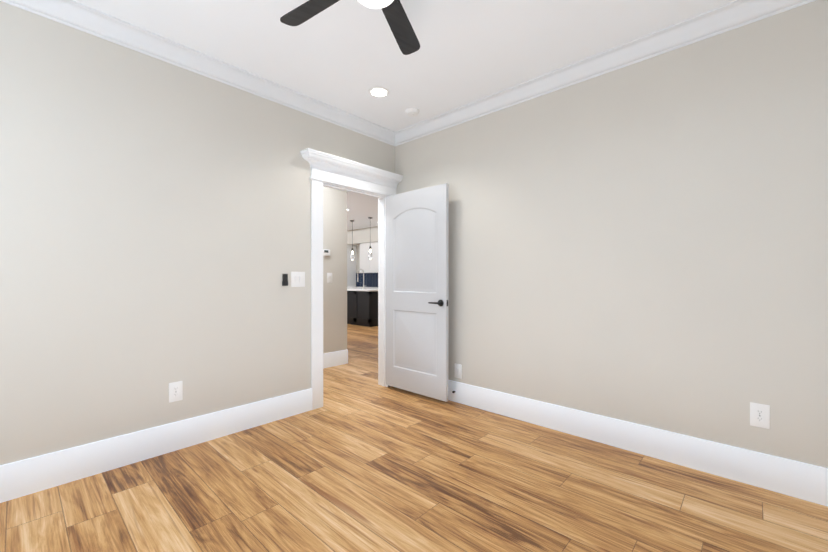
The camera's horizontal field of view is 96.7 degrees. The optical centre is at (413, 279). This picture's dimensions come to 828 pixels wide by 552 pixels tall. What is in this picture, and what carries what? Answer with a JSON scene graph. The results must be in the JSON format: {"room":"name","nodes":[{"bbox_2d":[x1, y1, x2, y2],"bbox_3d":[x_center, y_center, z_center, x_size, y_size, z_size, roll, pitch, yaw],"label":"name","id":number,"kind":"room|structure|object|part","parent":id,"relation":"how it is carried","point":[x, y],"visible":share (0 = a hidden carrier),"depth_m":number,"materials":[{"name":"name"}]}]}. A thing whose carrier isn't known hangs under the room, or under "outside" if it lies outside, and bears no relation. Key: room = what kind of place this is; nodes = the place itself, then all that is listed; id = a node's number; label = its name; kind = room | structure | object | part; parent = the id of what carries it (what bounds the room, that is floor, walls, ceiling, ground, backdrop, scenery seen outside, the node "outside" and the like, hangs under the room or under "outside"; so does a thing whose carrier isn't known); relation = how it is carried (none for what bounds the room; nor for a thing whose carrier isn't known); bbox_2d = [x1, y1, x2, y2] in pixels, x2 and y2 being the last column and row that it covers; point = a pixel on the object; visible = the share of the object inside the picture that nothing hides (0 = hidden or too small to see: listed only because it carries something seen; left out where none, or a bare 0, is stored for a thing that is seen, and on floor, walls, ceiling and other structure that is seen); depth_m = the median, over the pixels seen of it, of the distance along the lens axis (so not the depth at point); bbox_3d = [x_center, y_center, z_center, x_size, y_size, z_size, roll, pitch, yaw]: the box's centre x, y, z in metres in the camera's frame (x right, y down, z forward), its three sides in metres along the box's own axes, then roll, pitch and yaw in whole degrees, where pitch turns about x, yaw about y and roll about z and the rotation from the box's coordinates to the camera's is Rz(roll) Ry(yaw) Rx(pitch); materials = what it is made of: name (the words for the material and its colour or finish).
{"room":"empty bedroom","nodes":[
{"label":"empty bedroom","id":0,"kind":"room"},
{"bbox_2d":[0,1,394,464],"bbox_3d":[-1.576,-0.214,2.737,0.120,2.800,4.140,0,0,43],"label":"wall","id":1,"kind":"structure","parent":0,"point":[155,227],"depth_m":2.40,"materials":[{"name":"paint"}]},
{"bbox_2d":[0,388,311,502],"bbox_3d":[-1.878,1.090,2.312,0.016,0.195,2.800,0,0,43],"label":"baseboard","id":2,"kind":"structure","parent":1,"relation":"attached to","point":[28,476],"depth_m":2.38,"materials":[{"name":"paint"}]},
{"bbox_2d":[169,381,182,402],"bbox_3d":[-1.656,0.782,2.559,0.008,0.135,0.083,0,0,43],"label":"outlet","id":3,"kind":"object","parent":1,"relation":"attached to","point":[175,391],"visible":1,"depth_m":2.56,"materials":[{"name":"plastic"}]},
{"bbox_2d":[0,0,395,143],"bbox_3d":[-1.495,-1.540,2.659,0.100,0.108,3.660,0,0,43],"label":"crown molding","id":4,"kind":"structure","parent":1,"relation":"attached to","point":[74,14],"depth_m":2.56,"materials":[{"name":"paint"}]},
{"bbox_2d":[282,274,287,285],"bbox_3d":[-1.102,0.004,3.150,0.020,0.101,0.048,0,0,43],"label":"switch","id":5,"kind":"object","parent":1,"relation":"attached to","point":[285,280],"visible":1,"depth_m":3.14,"materials":[{"name":"black plastic"}]},
{"bbox_2d":[291,272,304,286],"bbox_3d":[-1.020,0.000,3.244,0.013,0.135,0.134,0,0,43],"label":"light switch","id":6,"kind":"object","parent":1,"relation":"attached to","point":[297,279],"visible":1,"depth_m":3.24,"materials":[{"name":"plastic"}]},
{"bbox_2d":[300,148,402,188],"bbox_3d":[-0.563,-1.075,3.650,0.128,0.124,1.176,0,0,43],"label":"crown molding","id":7,"kind":"structure","parent":1,"relation":"attached to","point":[316,159],"depth_m":3.56,"materials":[{"name":"paint"}]},
{"bbox_2d":[310,168,395,409],"bbox_3d":[-0.617,0.080,3.767,0.174,2.207,1.082,0,0,43],"label":"door frame","id":8,"kind":"structure","parent":1,"relation":"attached to","point":[318,177],"depth_m":3.41,"materials":[{"name":"paint"}]},
{"bbox_2d":[386,183,448,401],"bbox_3d":[0.012,0.123,3.724,0.834,2.040,0.135,0,0,43],"label":"door","id":9,"kind":"structure","parent":1,"relation":"in","point":[417,279],"depth_m":3.67,"materials":[{"name":"paint"}]},
{"bbox_3d":[0.249,0.224,3.506,0.188,0.066,0.135,0,0,43],"label":"handle","id":10,"kind":"part","parent":9,"relation":"part of","materials":[{"name":"black metal"}]},
{"bbox_2d":[323,187,339,352],"bbox_3d":[-1.966,-0.218,4.143,0.120,2.800,2.640,0,0,43],"label":"wall","id":11,"kind":"structure","parent":0,"point":[335,265],"depth_m":4.98,"materials":[{"name":"paint"}]},
{"bbox_2d":[323,249,329,255],"bbox_3d":[-1.169,-0.355,4.902,0.025,0.086,0.116,0,0,43],"label":"thermostat","id":12,"kind":"object","parent":11,"relation":"attached to","point":[326,252],"visible":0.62,"depth_m":4.89,"materials":[{"name":"plastic"}]},
{"bbox_2d":[327,273,331,282],"bbox_3d":[-1.132,-0.020,4.952,0.013,0.135,0.083,0,0,43],"label":"light switch","id":13,"kind":"object","parent":11,"relation":"attached to","point":[329,277],"visible":1,"depth_m":4.95,"materials":[{"name":"plastic"}]},
{"bbox_2d":[323,349,347,368],"bbox_3d":[-1.872,1.085,4.149,0.016,0.195,2.770,0,0,43],"label":"baseboard","id":14,"kind":"structure","parent":11,"relation":"attached to","point":[336,358],"depth_m":5.01,"materials":[{"name":"paint"}]},
{"bbox_2d":[340,190,346,350],"bbox_3d":[-3.649,-0.227,7.585,7.260,2.800,0.120,0,0,43],"label":"wall","id":15,"kind":"structure","parent":0,"point":[343,194],"depth_m":5.12,"materials":[{"name":"paint"}]},
{"bbox_2d":[356,245,359,272],"bbox_3d":[0.094,-0.236,10.731,8.500,2.800,0.120,0,0,43],"label":"wall","id":16,"kind":"structure","parent":0,"point":[357,257],"depth_m":12.50,"materials":[{"name":"paint"}]},
{"bbox_2d":[356,273,377,286],"bbox_3d":[-0.318,0.021,11.022,4.500,0.455,0.012,0,0,43],"label":"backsplash","id":17,"kind":"structure","parent":16,"relation":"attached to","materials":[{"name":"blue tile"}]},
{"bbox_2d":[347,226,377,241],"bbox_3d":[-0.995,-1.388,11.391,6.000,0.460,0.380,0,0,43],"label":"cabinet","id":18,"kind":"object","parent":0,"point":[367,234],"depth_m":11.66,"materials":[{"name":"paint"}]},
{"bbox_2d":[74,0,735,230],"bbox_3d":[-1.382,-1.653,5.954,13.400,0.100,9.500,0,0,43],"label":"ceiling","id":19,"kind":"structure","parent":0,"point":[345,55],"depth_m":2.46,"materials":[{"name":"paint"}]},
{"bbox_2d":[280,0,419,54],"bbox_3d":[-0.212,-1.420,1.647,1.183,0.342,1.184,0,0,43],"label":"fan","id":20,"kind":"object","parent":19,"relation":"hanging from","point":[402,30],"visible":1,"depth_m":1.93,"materials":[{"name":"black wood"}]},
{"bbox_3d":[-0.489,-1.383,1.853,0.496,0.034,0.172,0,0,43],"label":"blade","id":21,"kind":"part","parent":20,"relation":"part of","materials":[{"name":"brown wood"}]},
{"bbox_3d":[-0.076,-1.384,2.005,0.300,0.034,0.472,0,0,43],"label":"blade","id":22,"kind":"part","parent":20,"relation":"part of","materials":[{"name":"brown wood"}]},
{"bbox_2d":[350,220,354,259],"bbox_3d":[-1.693,-1.069,10.118,0.120,1.090,0.120,0,0,43],"label":"pendant light","id":23,"kind":"object","parent":19,"relation":"hanging from","point":[352,256],"visible":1,"depth_m":10.10,"materials":[{"name":"clear glass"}]},
{"bbox_3d":[-1.693,-0.659,10.119,0.120,0.270,0.120,0,0,43],"label":"glass","id":24,"kind":"part","parent":23,"relation":"part of","materials":[{"name":"white"}]},
{"bbox_2d":[368,217,372,258],"bbox_3d":[-1.141,-1.068,9.610,0.120,1.090,0.120,0,0,43],"label":"pendant light","id":25,"kind":"object","parent":19,"relation":"hanging from","point":[370,254],"visible":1,"depth_m":9.57,"materials":[{"name":"clear glass"}]},
{"bbox_3d":[-1.141,-0.658,9.611,0.120,0.270,0.120,0,0,43],"label":"glass","id":26,"kind":"part","parent":25,"relation":"part of","materials":[{"name":"white"}]},
{"bbox_2d":[368,86,389,97],"bbox_3d":[-0.298,-1.593,3.135,0.184,0.004,0.184,0,0,43],"label":"recessed light","id":27,"kind":"object","parent":19,"relation":"in","point":[379,92],"visible":1,"depth_m":3.13,"materials":[{"name":"plastic"}]},
{"bbox_2d":[406,108,418,116],"bbox_3d":[-0.015,-1.577,3.490,0.132,0.039,0.132,0,0,43],"label":"smoke detector","id":28,"kind":"object","parent":19,"relation":"attached to","point":[412,112],"visible":1,"depth_m":3.45,"materials":[{"name":"plastic"}]},
{"bbox_2d":[0,324,827,551],"bbox_3d":[-1.382,1.207,5.962,13.400,0.060,9.500,0,0,43],"label":"floor","id":29,"kind":"structure","parent":0,"point":[361,460],"depth_m":2.01,"materials":[{"name":"brown wood"}]},
{"bbox_2d":[347,242,350,285],"bbox_3d":[-2.001,0.000,12.147,0.500,2.320,0.638,0,0,43],"label":"tall cabinet","id":30,"kind":"object","parent":29,"relation":"on","point":[348,243],"depth_m":12.31,"materials":[{"name":"paint"}]},
{"bbox_2d":[351,242,358,285],"bbox_3d":[-1.633,0.001,11.808,0.500,2.320,0.638,0,0,43],"label":"tall cabinet","id":31,"kind":"object","parent":29,"relation":"on","point":[354,276],"depth_m":12.46,"materials":[{"name":"paint"}]},
{"bbox_2d":[347,290,377,326],"bbox_3d":[-1.582,0.729,10.021,2.224,0.875,0.924,0,0,43],"label":"kitchen island","id":32,"kind":"object","parent":29,"relation":"on","point":[362,297],"depth_m":9.13,"materials":[{"name":"paint"}]},
{"bbox_2d":[347,286,366,289],"bbox_3d":[-1.582,0.271,10.020,2.280,0.040,0.980,0,0,43],"label":"countertop","id":33,"kind":"structure","parent":32,"relation":"on","point":[348,287],"depth_m":10.05,"materials":[{"name":"white stone"}]},
{"bbox_2d":[357,269,364,288],"bbox_3d":[-1.415,-0.012,9.979,0.054,0.527,0.302,0,0,43],"label":"faucet","id":34,"kind":"object","parent":33,"relation":"on","point":[359,269],"depth_m":10.00,"materials":[{"name":"metal"}]},
{"bbox_2d":[359,242,370,289],"bbox_3d":[-1.266,0.002,11.470,0.500,2.320,0.638,0,0,43],"label":"tall cabinet","id":35,"kind":"object","parent":29,"relation":"on","point":[365,263],"depth_m":11.75,"materials":[{"name":"paint"}]},
{"bbox_2d":[371,238,377,289],"bbox_3d":[-0.898,0.003,11.131,0.500,2.320,0.638,0,0,43],"label":"tall cabinet","id":36,"kind":"object","parent":29,"relation":"on","point":[374,245],"depth_m":11.42,"materials":[{"name":"paint"}]},
{"bbox_2d":[395,0,827,467],"bbox_3d":[1.455,-0.214,2.676,4.420,2.800,0.120,0,0,43],"label":"wall","id":37,"kind":"structure","parent":0,"point":[644,242],"depth_m":2.43,"materials":[{"name":"paint"}]},
{"bbox_2d":[455,364,461,378],"bbox_3d":[0.422,0.884,3.543,0.083,0.135,0.013,0,0,43],"label":"outlet","id":38,"kind":"object","parent":37,"relation":"attached to","point":[458,370],"visible":1,"depth_m":3.54,"materials":[{"name":"plastic"}]},
{"bbox_2d":[390,0,815,145],"bbox_3d":[1.337,-1.540,2.632,4.300,0.108,0.100,0,0,43],"label":"crown molding","id":39,"kind":"structure","parent":37,"relation":"attached to","point":[694,29],"depth_m":2.56,"materials":[{"name":"paint"}]},
{"bbox_2d":[448,380,827,506],"bbox_3d":[1.373,1.089,2.664,4.280,0.195,0.016,0,0,43],"label":"baseboard","id":40,"kind":"structure","parent":37,"relation":"attached to","point":[781,475],"depth_m":2.40,"materials":[{"name":"paint"}]},
{"bbox_2d":[750,402,769,428],"bbox_3d":[1.981,0.781,2.109,0.083,0.135,0.008,0,0,43],"label":"outlet","id":41,"kind":"object","parent":37,"relation":"attached to","point":[759,415],"visible":1,"depth_m":2.11,"materials":[{"name":"plastic"}]}
]}

